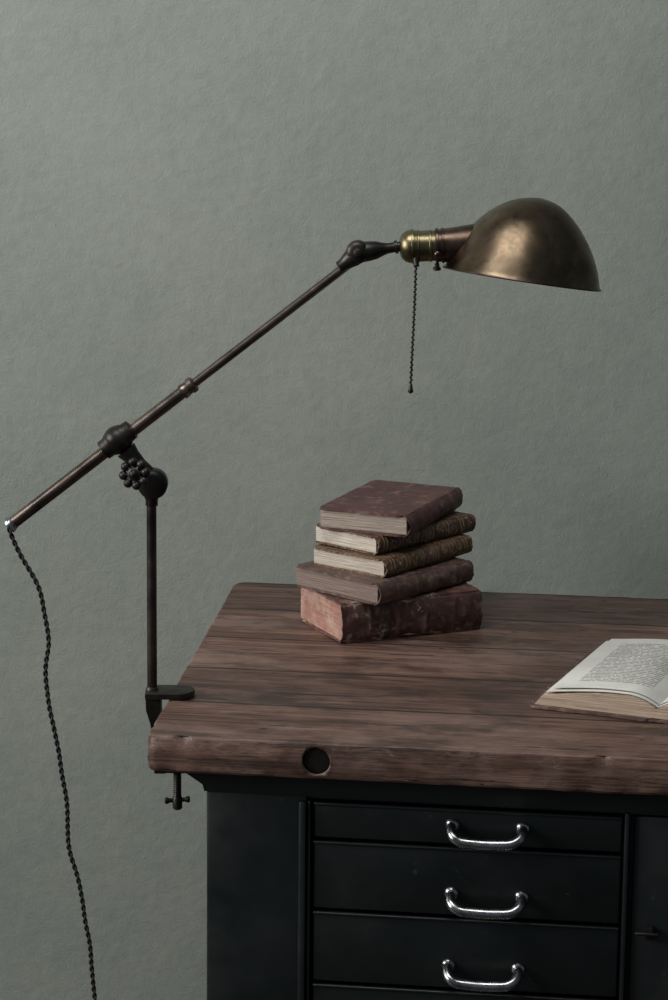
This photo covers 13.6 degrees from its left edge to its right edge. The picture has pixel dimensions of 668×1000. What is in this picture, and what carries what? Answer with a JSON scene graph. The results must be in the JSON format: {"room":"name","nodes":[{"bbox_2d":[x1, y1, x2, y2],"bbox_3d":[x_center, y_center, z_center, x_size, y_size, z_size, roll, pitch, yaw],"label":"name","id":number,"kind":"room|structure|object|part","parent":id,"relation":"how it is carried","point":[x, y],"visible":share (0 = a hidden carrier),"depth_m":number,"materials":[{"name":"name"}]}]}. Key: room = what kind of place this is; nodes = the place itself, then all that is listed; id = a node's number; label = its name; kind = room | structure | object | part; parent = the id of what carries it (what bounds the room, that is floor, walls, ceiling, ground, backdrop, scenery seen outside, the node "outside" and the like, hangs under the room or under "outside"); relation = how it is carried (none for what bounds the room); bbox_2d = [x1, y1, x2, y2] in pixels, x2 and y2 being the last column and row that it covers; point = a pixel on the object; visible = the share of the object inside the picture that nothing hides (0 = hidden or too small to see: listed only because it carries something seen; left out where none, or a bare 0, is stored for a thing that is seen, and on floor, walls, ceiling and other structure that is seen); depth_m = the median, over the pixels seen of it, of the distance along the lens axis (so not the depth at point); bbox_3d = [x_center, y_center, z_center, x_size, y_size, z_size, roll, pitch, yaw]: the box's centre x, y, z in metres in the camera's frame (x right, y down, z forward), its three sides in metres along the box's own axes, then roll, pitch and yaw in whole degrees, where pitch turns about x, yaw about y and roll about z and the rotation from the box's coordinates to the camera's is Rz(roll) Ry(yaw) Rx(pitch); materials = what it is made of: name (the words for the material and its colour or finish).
{"room":"home study","nodes":[
{"label":"home study","id":0,"kind":"room"},
{"bbox_2d":[0,0,667,999],"bbox_3d":[-0.093,-0.702,4.155,6.600,3.200,0.120,1,12,0],"label":"wall","id":1,"kind":"structure","parent":0,"point":[175,175],"depth_m":4.19,"materials":[{"name":"paint"}]},
{"bbox_3d":[-0.115,1.499,1.735,6.600,0.100,5.770,1,12,0],"label":"floor","id":2,"kind":"structure","parent":0,"visible":0},
{"bbox_2d":[147,582,667,999],"bbox_3d":[0.580,0.620,3.736,1.576,0.800,0.795,2,12,7],"label":"workbench","id":3,"kind":"object","parent":2,"relation":"on","point":[394,818],"visible":0.94,"depth_m":3.40,"materials":[{"name":"brown wood"}]},
{"bbox_2d":[4,198,601,999],"bbox_3d":[-0.046,0.329,3.548,0.731,1.428,0.194,1,12,0],"label":"desk lamp","id":4,"kind":"object","parent":3,"relation":"on","point":[526,240],"visible":0.96,"depth_m":3.40,"materials":[{"name":"metal"}]},
{"bbox_3d":[-0.245,-0.034,3.445,0.039,0.040,0.036,1,12,0],"label":"star knob","id":5,"kind":"part","parent":4,"relation":"part of","materials":[{"name":"metal"}]},
{"bbox_3d":[0.097,-0.214,3.413,0.012,0.170,0.012,1,12,0],"label":"pull chain","id":6,"kind":"part","parent":4,"relation":"part of","materials":[{"name":"metal"}]},
{"bbox_3d":[0.230,-0.310,3.408,0.192,0.115,0.186,1,12,0],"label":"lamp shade","id":7,"kind":"part","parent":4,"relation":"part of","materials":[{"name":"gold metal"}]},
{"bbox_2d":[296,480,482,642],"bbox_3d":[0.077,0.083,3.911,0.274,0.170,0.250,-7,14,-33],"label":"book stack","id":8,"kind":"object","parent":3,"relation":"on","point":[386,564],"visible":1,"depth_m":3.84,"materials":[{"name":"leather"}]},
{"bbox_2d":[296,557,473,604],"bbox_3d":[0.070,0.102,3.881,0.163,0.031,0.198,12,16,41],"label":"book","id":9,"kind":"object","parent":8,"relation":"on","point":[323,580],"depth_m":3.82,"materials":[{"name":"brown leather"}]},
{"bbox_2d":[320,480,462,536],"bbox_3d":[0.081,0.011,3.916,0.139,0.031,0.207,5,13,23],"label":"book","id":10,"kind":"object","parent":8,"relation":"on","point":[377,508],"depth_m":3.87,"materials":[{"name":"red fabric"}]},
{"bbox_2d":[301,583,482,642],"bbox_3d":[0.078,0.146,3.884,0.213,0.058,0.151,-5,13,-24],"label":"book","id":11,"kind":"object","parent":8,"relation":"on","point":[345,613],"depth_m":3.82,"materials":[{"name":"leather"}]},
{"bbox_2d":[313,534,472,577],"bbox_3d":[0.083,0.070,3.901,0.136,0.026,0.199,10,15,38],"label":"book","id":12,"kind":"object","parent":8,"relation":"on","point":[413,555],"depth_m":3.84,"materials":[{"name":"brown leather"}]},
{"bbox_2d":[316,511,475,554],"bbox_3d":[0.087,0.040,3.918,0.122,0.026,0.213,11,16,40],"label":"book","id":13,"kind":"object","parent":8,"relation":"on","point":[438,532],"depth_m":3.85,"materials":[{"name":"brown leather"}]},
{"bbox_3d":[0.160,0.641,3.448,0.372,0.090,0.047,2,12,7],"label":"drawer","id":14,"kind":"part","parent":3,"relation":"part of","materials":[{"name":"black paint"}]},
{"bbox_3d":[0.161,0.549,3.429,0.372,0.090,0.047,2,12,7],"label":"drawer","id":15,"kind":"part","parent":3,"relation":"part of","materials":[{"name":"black paint"}]},
{"bbox_3d":[0.162,0.459,3.410,0.372,0.086,0.047,2,12,7],"label":"drawer","id":16,"kind":"part","parent":3,"relation":"part of","materials":[{"name":"black paint"}]},
{"bbox_3d":[0.163,0.390,3.395,0.372,0.045,0.047,2,12,7],"label":"drawer","id":17,"kind":"part","parent":3,"relation":"part of","materials":[{"name":"black paint"}]},
{"bbox_3d":[0.179,0.578,3.394,0.103,0.029,0.034,2,12,7],"label":"drawer handle","id":18,"kind":"part","parent":3,"relation":"part of","materials":[{"name":"silver metal"}]},
{"bbox_3d":[0.182,0.488,3.375,0.103,0.029,0.034,2,12,7],"label":"drawer handle","id":19,"kind":"part","parent":3,"relation":"part of","materials":[{"name":"silver metal"}]},
{"bbox_3d":[0.183,0.403,3.357,0.103,0.029,0.034,2,12,7],"label":"drawer handle","id":20,"kind":"part","parent":3,"relation":"part of","materials":[{"name":"silver metal"}]},
{"bbox_2d":[529,639,667,723],"bbox_3d":[0.447,0.230,3.563,0.330,0.031,0.291,5,13,21],"label":"open book","id":21,"kind":"object","parent":3,"relation":"on","point":[621,678],"visible":1,"depth_m":3.50,"materials":[{"name":"white paper"}]}
]}

